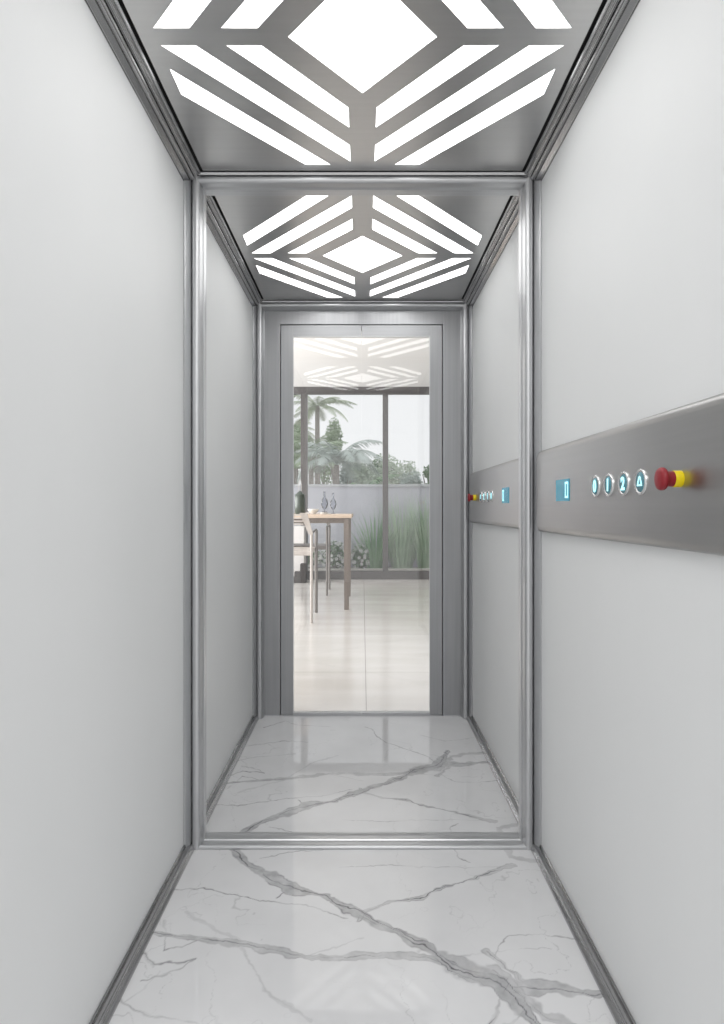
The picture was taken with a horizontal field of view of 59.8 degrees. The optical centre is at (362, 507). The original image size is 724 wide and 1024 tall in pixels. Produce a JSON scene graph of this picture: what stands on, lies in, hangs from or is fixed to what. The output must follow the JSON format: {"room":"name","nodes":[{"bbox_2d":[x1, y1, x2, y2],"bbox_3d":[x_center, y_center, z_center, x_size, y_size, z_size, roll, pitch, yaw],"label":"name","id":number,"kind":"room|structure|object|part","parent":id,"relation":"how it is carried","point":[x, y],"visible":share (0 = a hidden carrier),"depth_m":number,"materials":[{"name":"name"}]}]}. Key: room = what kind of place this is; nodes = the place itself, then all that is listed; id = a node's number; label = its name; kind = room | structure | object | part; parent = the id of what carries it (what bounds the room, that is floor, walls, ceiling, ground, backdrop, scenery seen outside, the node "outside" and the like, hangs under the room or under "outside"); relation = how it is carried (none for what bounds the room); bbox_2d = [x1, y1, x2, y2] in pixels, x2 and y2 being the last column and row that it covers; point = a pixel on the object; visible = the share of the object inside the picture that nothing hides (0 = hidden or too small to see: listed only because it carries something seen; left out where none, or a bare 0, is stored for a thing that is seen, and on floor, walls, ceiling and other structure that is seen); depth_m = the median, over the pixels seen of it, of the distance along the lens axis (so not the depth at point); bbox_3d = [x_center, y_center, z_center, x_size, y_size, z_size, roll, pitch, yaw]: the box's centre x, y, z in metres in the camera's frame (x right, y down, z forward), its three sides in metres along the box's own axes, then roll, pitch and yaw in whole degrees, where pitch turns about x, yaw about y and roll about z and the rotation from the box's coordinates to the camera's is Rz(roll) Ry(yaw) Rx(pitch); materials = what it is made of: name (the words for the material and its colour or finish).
{"room":"elevator interior","nodes":[
{"label":"elevator interior","id":0,"kind":"room"},
{"bbox_2d":[0,0,251,1023],"bbox_3d":[-0.565,0.006,2.000,0.030,2.099,2.480,0,0,0],"label":"wall","id":1,"kind":"structure","parent":0,"point":[92,196],"depth_m":1.29,"materials":[{"name":"laminate"}]},
{"bbox_2d":[84,0,200,181],"bbox_3d":[-0.525,-1.023,1.365,0.049,0.040,1.210,0,0,0],"label":"trim","id":2,"kind":"structure","parent":1,"relation":"attached to","point":[109,15],"depth_m":1.50,"materials":[{"name":"metal"}]},
{"bbox_2d":[89,715,258,1023],"bbox_3d":[-0.535,1.046,2.000,0.029,0.026,2.480,0,0,0],"label":"baseboard","id":3,"kind":"structure","parent":1,"relation":"attached to","point":[106,1008],"depth_m":1.62,"materials":[{"name":"metal"}]},
{"bbox_2d":[206,196,262,306],"bbox_3d":[-0.525,-1.023,2.635,0.049,0.040,1.210,0,0,0],"label":"trim","id":4,"kind":"structure","parent":1,"relation":"attached to","point":[215,221],"depth_m":2.49,"materials":[{"name":"metal"}]},
{"bbox_2d":[265,711,459,715],"bbox_3d":[0.000,1.069,3.247,1.090,0.023,0.076,0,0,0],"label":"trim","id":5,"kind":"structure","parent":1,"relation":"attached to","point":[361,711],"depth_m":3.21,"materials":[{"name":"metal"}]},
{"bbox_2d":[294,567,428,710],"bbox_3d":[0.000,1.120,7.282,12.000,0.120,8.035,0,0,0],"label":"floor","id":6,"kind":"structure","parent":0,"point":[372,655],"depth_m":4.82,"materials":[{"name":"beige tile"}]},
{"bbox_2d":[294,526,305,571],"bbox_3d":[-1.140,0.660,9.182,0.620,0.800,0.275,0,0,0],"label":"base cabinet","id":7,"kind":"object","parent":6,"relation":"on","point":[299,531],"visible":0.09,"depth_m":9.04,"materials":[{"name":"white paint"}]},
{"bbox_2d":[294,563,306,582],"bbox_3d":[-0.930,0.925,8.950,0.260,0.270,0.140,0,0,0],"label":"stand","id":8,"kind":"object","parent":6,"relation":"on","point":[300,576],"visible":0.8,"depth_m":8.88,"materials":[{"name":"grey"}]},
{"bbox_2d":[294,513,317,622],"bbox_3d":[-0.723,0.552,6.072,0.540,1.015,0.672,0,0,0],"label":"dining chair","id":9,"kind":"object","parent":6,"relation":"on","point":[298,551],"visible":0.52,"depth_m":5.82,"materials":[{"name":"grey wood"}]},
{"bbox_3d":[-0.721,0.417,6.099,0.478,0.045,0.558,0,0,0],"label":"seat","id":10,"kind":"part","parent":9,"relation":"part of","materials":[{"name":"white wood"}]},
{"bbox_3d":[-0.509,0.145,5.770,0.141,0.200,0.056,0,0,-37],"label":"post","id":11,"kind":"part","parent":9,"relation":"part of","materials":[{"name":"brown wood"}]},
{"bbox_3d":[-0.470,0.645,5.810,0.030,0.830,0.030,0,0,0],"label":"leg","id":12,"kind":"part","parent":9,"relation":"part of","materials":[{"name":"grey wood"}]},
{"bbox_3d":[-0.470,0.642,6.390,0.035,0.835,0.035,0,0,0],"label":"leg","id":13,"kind":"part","parent":9,"relation":"part of","materials":[{"name":"grey"}]},
{"bbox_2d":[294,511,330,595],"bbox_3d":[-0.683,0.552,7.956,0.539,1.015,0.681,0,0,0],"label":"dining chair","id":14,"kind":"object","parent":6,"relation":"on","point":[326,546],"visible":0.53,"depth_m":7.99,"materials":[{"name":"grey"}]},
{"bbox_3d":[-0.681,0.482,7.914,0.478,0.045,0.548,0,0,0],"label":"seat","id":15,"kind":"part","parent":14,"relation":"part of","materials":[{"name":"grey fabric"}]},
{"bbox_3d":[-0.430,0.642,7.630,0.030,0.835,0.030,0,0,0],"label":"leg","id":16,"kind":"part","parent":14,"relation":"part of","materials":[{"name":"grey"}]},
{"bbox_3d":[-0.430,0.645,8.200,0.030,0.830,0.030,0,0,0],"label":"leg","id":17,"kind":"part","parent":14,"relation":"part of","materials":[{"name":"grey"}]},
{"bbox_2d":[308,551,322,567],"bbox_3d":[-0.918,0.876,10.915,0.475,0.414,0.346,0,0,0],"label":"flowering shrub","id":18,"kind":"object","parent":6,"relation":"on","point":[319,555],"visible":0.2,"depth_m":10.87,"materials":[{"name":"green plant"}]},
{"bbox_2d":[294,514,352,609],"bbox_3d":[-1.031,0.564,7.080,1.838,0.992,1.120,0,0,0],"label":"dining table","id":19,"kind":"object","parent":6,"relation":"on","point":[313,518],"visible":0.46,"depth_m":6.56,"materials":[{"name":"brown wood"}]},
{"bbox_2d":[294,480,305,513],"bbox_3d":[-0.695,-0.126,7.000,0.118,0.386,0.118,0,0,-22],"label":"bottle","id":20,"kind":"object","parent":19,"relation":"on","point":[299,496],"visible":0.94,"depth_m":6.96,"materials":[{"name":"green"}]},
{"bbox_2d":[307,509,318,513],"bbox_3d":[-0.545,0.039,6.950,0.132,0.058,0.132,0,0,0],"label":"bowl","id":21,"kind":"object","parent":19,"relation":"on","point":[312,511],"visible":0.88,"depth_m":6.91,"materials":[{"name":"white ceramic"}]},
{"bbox_3d":[-0.167,0.583,6.580,0.058,0.954,0.058,0,0,0],"label":"leg","id":22,"kind":"part","parent":19,"relation":"part of","materials":[{"name":"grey wood"}]},
{"bbox_3d":[-0.167,0.583,7.580,0.058,0.954,0.058,0,0,0],"label":"leg","id":23,"kind":"part","parent":19,"relation":"part of","materials":[{"name":"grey wood"}]},
{"bbox_2d":[320,540,343,567],"bbox_3d":[-0.473,0.819,10.897,0.572,0.529,0.411,0,0,0],"label":"flowering shrub","id":24,"kind":"object","parent":6,"relation":"on","point":[335,555],"visible":0.66,"depth_m":10.84,"materials":[{"name":"green plant"}]},
{"bbox_2d":[351,543,369,567],"bbox_3d":[-0.028,0.846,10.919,0.396,0.474,0.290,0,0,0],"label":"flowering shrub","id":25,"kind":"object","parent":6,"relation":"on","point":[357,560],"visible":0.91,"depth_m":10.87,"materials":[{"name":"green plant"}]},
{"bbox_2d":[294,484,428,566],"bbox_3d":[0.000,0.318,11.400,12.060,1.485,0.260,0,0,0],"label":"wall","id":26,"kind":"structure","parent":6,"relation":"on","point":[354,499],"depth_m":11.30,"materials":[{"name":"grey paint"}]},
{"bbox_2d":[308,568,428,570],"bbox_3d":[0.000,1.045,10.710,12.000,0.030,0.100,0,0,0],"label":"trim","id":27,"kind":"structure","parent":6,"relation":"on","point":[319,569],"depth_m":10.66,"materials":[{"name":"grey"}]},
{"bbox_2d":[342,511,410,567],"bbox_3d":[0.151,0.521,10.934,1.420,1.118,0.489,0,0,0],"label":"leaf plant","id":28,"kind":"object","parent":6,"relation":"on","point":[375,553],"visible":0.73,"depth_m":10.85,"materials":[{"name":"green plant"}]},
{"bbox_2d":[367,493,428,567],"bbox_3d":[0.694,0.366,10.984,1.530,1.428,0.536,0,0,0],"label":"leaf plant","id":29,"kind":"object","parent":6,"relation":"on","point":[404,555],"visible":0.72,"depth_m":10.90,"materials":[{"name":"green plant"}]},
{"bbox_2d":[394,487,428,567],"bbox_3d":[1.211,0.336,10.921,1.615,1.487,0.524,0,0,0],"label":"leaf plant","id":30,"kind":"object","parent":6,"relation":"on","point":[422,548],"visible":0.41,"depth_m":10.85,"materials":[{"name":"green plant"}]},
{"bbox_2d":[294,331,428,386],"bbox_3d":[-0.500,-1.850,6.338,8.000,0.100,6.145,0,0,0],"label":"ceiling","id":31,"kind":"structure","parent":0,"point":[318,362],"depth_m":7.79,"materials":[{"name":"white paint"}]},
{"bbox_2d":[294,387,428,578],"bbox_3d":[-0.500,-0.370,9.380,8.000,2.860,0.068,0,0,0],"label":"window","id":32,"kind":"structure","parent":0,"point":[304,392],"depth_m":9.35,"materials":[{"name":"grey metal"}]},
{"bbox_3d":[-0.263,-0.376,9.379,1.125,2.628,0.008,0,0,0],"label":"pane","id":33,"kind":"part","parent":32,"relation":"part of","materials":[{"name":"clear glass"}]},
{"bbox_3d":[-0.500,0.999,9.380,8.000,0.122,0.060,0,0,0],"label":"sill","id":34,"kind":"part","parent":32,"relation":"part of","materials":[{"name":"grey metal"}]},
{"bbox_2d":[109,716,615,1023],"bbox_3d":[0.000,1.070,2.000,1.060,0.020,2.470,0,0,0],"label":"floor","id":35,"kind":"structure","parent":0,"point":[242,936],"depth_m":1.67,"materials":[{"name":"white stone"}]},
{"bbox_2d":[184,171,540,849],"bbox_3d":[0.000,0.007,2.000,1.100,2.104,0.133,0,0,0],"label":"frame","id":36,"kind":"object","parent":35,"relation":"on","point":[208,183],"visible":0.88,"depth_m":1.96,"materials":[{"name":"metal"}]},
{"bbox_3d":[0.000,-1.025,2.000,1.030,0.040,0.100,0,0,0],"label":"rail","id":37,"kind":"part","parent":36,"relation":"part of","materials":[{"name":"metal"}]},
{"bbox_3d":[0.000,1.053,2.000,1.030,0.012,0.092,0,0,0],"label":"rail","id":38,"kind":"part","parent":36,"relation":"part of","materials":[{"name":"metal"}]},
{"bbox_2d":[252,300,472,718],"bbox_3d":[0.000,0.007,3.177,1.100,2.104,0.066,0,0,0],"label":"frame","id":39,"kind":"object","parent":35,"relation":"on","point":[258,312],"visible":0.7,"depth_m":3.16,"materials":[{"name":"metal"}]},
{"bbox_3d":[0.000,-1.025,3.185,1.030,0.040,0.050,0,0,0],"label":"rail","id":40,"kind":"part","parent":39,"relation":"part of","materials":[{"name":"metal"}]},
{"bbox_2d":[119,0,605,298],"bbox_3d":[0.000,-1.088,2.000,1.160,0.030,2.480,0,0,0],"label":"ceiling","id":41,"kind":"structure","parent":0,"point":[120,1],"depth_m":1.70,"materials":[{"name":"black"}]},
{"bbox_2d":[122,0,602,170],"bbox_3d":[0.000,-1.057,1.395,0.987,0.028,1.109,0,0,0],"label":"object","id":42,"kind":"structure","parent":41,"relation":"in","point":[251,85],"depth_m":1.52,"materials":[{"name":"metal"}]},
{"bbox_2d":[215,196,509,299],"bbox_3d":[0.000,-1.057,2.605,0.987,0.028,1.109,0,0,0],"label":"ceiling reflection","id":43,"kind":"object","parent":41,"relation":"in","point":[292,247],"visible":0.88,"depth_m":2.47,"materials":[{"name":"white"}]},
{"bbox_2d":[473,0,723,1023],"bbox_3d":[0.565,0.006,2.000,0.030,2.099,2.480,0,0,0],"label":"wall","id":44,"kind":"structure","parent":0,"point":[632,196],"depth_m":1.30,"materials":[{"name":"paint"}]},
{"bbox_2d":[462,196,518,306],"bbox_3d":[0.525,-1.023,2.635,0.049,0.040,1.210,0,0,0],"label":"trim","id":45,"kind":"structure","parent":44,"relation":"attached to","point":[509,221],"depth_m":2.49,"materials":[{"name":"metal"}]},
{"bbox_2d":[467,458,518,528],"bbox_3d":[0.521,-0.050,2.605,0.058,0.244,1.076,0,0,0],"label":"control panel","id":46,"kind":"object","parent":44,"relation":"attached to","point":[493,496],"visible":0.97,"depth_m":2.49,"materials":[{"name":"grey metal"}]},
{"bbox_2d":[466,715,635,1023],"bbox_3d":[0.535,1.046,2.000,0.029,0.026,2.480,0,0,0],"label":"baseboard","id":47,"kind":"structure","parent":44,"relation":"attached to","point":[618,1008],"depth_m":1.62,"materials":[{"name":"metal"}]},
{"bbox_2d":[524,0,640,181],"bbox_3d":[0.525,-1.023,1.365,0.049,0.040,1.210,0,0,0],"label":"trim","id":48,"kind":"structure","parent":44,"relation":"attached to","point":[615,15],"depth_m":1.50,"materials":[{"name":"metal"}]},
{"bbox_2d":[536,393,723,555],"bbox_3d":[0.521,-0.050,1.395,0.058,0.244,1.076,0,0,0],"label":"control panel","id":49,"kind":"object","parent":44,"relation":"attached to","point":[657,480],"visible":1,"depth_m":1.17,"materials":[{"name":"metal"}]},
{"bbox_3d":[-0.500,-0.370,3.315,8.000,2.860,0.100,0,0,0],"label":"wall","id":50,"kind":"structure","parent":0,"visible":0},
{"bbox_2d":[281,325,360,714],"bbox_3d":[-0.211,0.061,3.229,0.411,1.990,0.026,0,0,0],"label":"door","id":51,"kind":"structure","parent":50,"relation":"in","point":[288,332],"depth_m":3.22,"materials":[{"name":"metal"}]},
{"bbox_3d":[-0.180,-0.905,3.229,0.349,0.057,0.025,0,0,0],"label":"rail","id":52,"kind":"part","parent":51,"relation":"part of","materials":[{"name":"metal"}]},
{"bbox_3d":[-0.180,1.050,3.229,0.349,0.012,0.025,0,0,0],"label":"rail","id":53,"kind":"part","parent":51,"relation":"part of","materials":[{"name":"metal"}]},
{"bbox_2d":[265,311,459,714],"bbox_3d":[0.000,-0.002,3.239,1.090,2.123,0.050,0,0,0],"label":"trim","id":54,"kind":"structure","parent":50,"relation":"attached to","point":[449,320],"depth_m":3.21,"materials":[{"name":"metal"}]},
{"bbox_2d":[362,325,441,714],"bbox_3d":[0.201,0.061,3.229,0.411,1.990,0.026,0,0,0],"label":"door","id":55,"kind":"structure","parent":50,"relation":"in","point":[433,332],"depth_m":3.22,"materials":[{"name":"metal"}]},
{"bbox_3d":[0.171,-0.905,3.229,0.349,0.057,0.025,0,0,0],"label":"rail","id":56,"kind":"part","parent":55,"relation":"part of","materials":[{"name":"metal"}]},
{"bbox_3d":[0.171,1.050,3.229,0.349,0.012,0.025,0,0,0],"label":"rail","id":57,"kind":"part","parent":55,"relation":"part of","materials":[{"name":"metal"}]},
{"bbox_3d":[0.000,1.120,26.750,28.000,0.120,30.500,0,0,0],"label":"floor","id":58,"kind":"structure","parent":0,"visible":0},
{"bbox_2d":[294,424,312,483],"bbox_3d":[-2.333,-0.994,22.455,1.234,4.107,1.223,0,0,0],"label":"bushy tree","id":59,"kind":"object","parent":58,"relation":"on","point":[298,431],"visible":0.08,"depth_m":22.40,"materials":[{"name":"green plant"}]},
{"bbox_2d":[294,418,314,482],"bbox_3d":[-3.092,-1.459,27.477,2.095,5.038,2.262,0,0,19],"label":"palm tree","id":60,"kind":"object","parent":58,"relation":"on","point":[298,422],"visible":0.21,"depth_m":27.41,"materials":[{"name":"green plant"}]},
{"bbox_2d":[294,429,355,483],"bbox_3d":[-1.505,-0.627,19.093,2.272,3.374,2.461,0,0,37],"label":"palm tree","id":61,"kind":"object","parent":58,"relation":"on","point":[311,474],"visible":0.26,"depth_m":18.88,"materials":[{"name":"green plant"}]},
{"bbox_2d":[294,395,356,483],"bbox_3d":[-1.613,-1.829,23.916,2.892,5.779,2.506,0,0,0],"label":"palm tree","id":62,"kind":"object","parent":58,"relation":"on","point":[313,407],"visible":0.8,"depth_m":23.91,"materials":[{"name":"green plant"}]},
{"bbox_2d":[308,444,342,483],"bbox_3d":[-1.534,-0.759,24.796,1.652,3.637,1.116,0,0,0],"label":"bushy tree","id":63,"kind":"object","parent":58,"relation":"on","point":[326,472],"visible":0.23,"depth_m":24.61,"materials":[{"name":"green plant"}]},
{"bbox_2d":[325,417,342,481],"bbox_3d":[-0.945,-0.990,21.011,0.654,4.100,0.625,0,0,0],"label":"columnar tree","id":64,"kind":"object","parent":58,"relation":"on","point":[332,426],"visible":0.51,"depth_m":20.92,"materials":[{"name":"green plant"}]},
{"bbox_3d":[-0.945,-2.288,21.011,0.654,1.504,0.625,0,0,0],"label":"crown","id":65,"kind":"part","parent":64,"relation":"part of","materials":[{"name":"green plant"}]},
{"bbox_2d":[294,440,382,483],"bbox_3d":[-0.643,-0.330,16.034,2.345,2.780,2.336,0,0,0],"label":"palm tree","id":66,"kind":"object","parent":58,"relation":"on","point":[353,455],"visible":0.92,"depth_m":15.80,"materials":[{"name":"green plant"}]},
{"bbox_2d":[338,462,370,483],"bbox_3d":[-0.352,-0.352,22.090,1.353,2.824,1.107,0,0,-29],"label":"bushy tree","id":67,"kind":"object","parent":58,"relation":"on","point":[342,480],"visible":0.28,"depth_m":21.85,"materials":[{"name":"green plant"}]},
{"bbox_2d":[349,461,393,483],"bbox_3d":[0.309,-0.210,18.956,1.548,2.540,1.244,0,0,0],"label":"bushy tree","id":68,"kind":"object","parent":58,"relation":"on","point":[362,475],"visible":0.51,"depth_m":18.75,"materials":[{"name":"green plant"}]},
{"bbox_2d":[351,474,399,483],"bbox_3d":[-0.138,0.178,13.185,1.892,1.764,1.955,0,0,0],"label":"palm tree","id":69,"kind":"object","parent":58,"relation":"on","point":[392,475],"visible":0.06,"depth_m":13.10,"materials":[{"name":"green plant"}]},
{"bbox_2d":[372,453,382,481],"bbox_3d":[0.562,-0.406,21.491,0.625,2.931,0.663,0,0,0],"label":"columnar tree","id":70,"kind":"object","parent":58,"relation":"on","point":[375,463],"visible":0.09,"depth_m":21.41,"materials":[{"name":"green plant"}]},
{"bbox_2d":[377,455,420,483],"bbox_3d":[1.178,-0.352,20.021,1.442,2.824,1.252,0,0,0],"label":"bushy tree","id":71,"kind":"object","parent":58,"relation":"on","point":[391,464],"visible":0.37,"depth_m":19.96,"materials":[{"name":"green plant"}]},
{"bbox_2d":[398,471,424,483],"bbox_3d":[1.277,0.034,16.993,0.813,2.052,0.877,0,0,0],"label":"bushy tree","id":72,"kind":"object","parent":58,"relation":"on","point":[411,479],"visible":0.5,"depth_m":16.77,"materials":[{"name":"green plant"}]},
{"bbox_2d":[422,465,428,483],"bbox_3d":[1.915,-0.064,17.025,0.630,2.248,0.802,0,0,0],"label":"bushy tree","id":73,"kind":"object","parent":58,"relation":"on","point":[426,472],"visible":0.09,"depth_m":16.97,"materials":[{"name":"green plant"}]}
]}

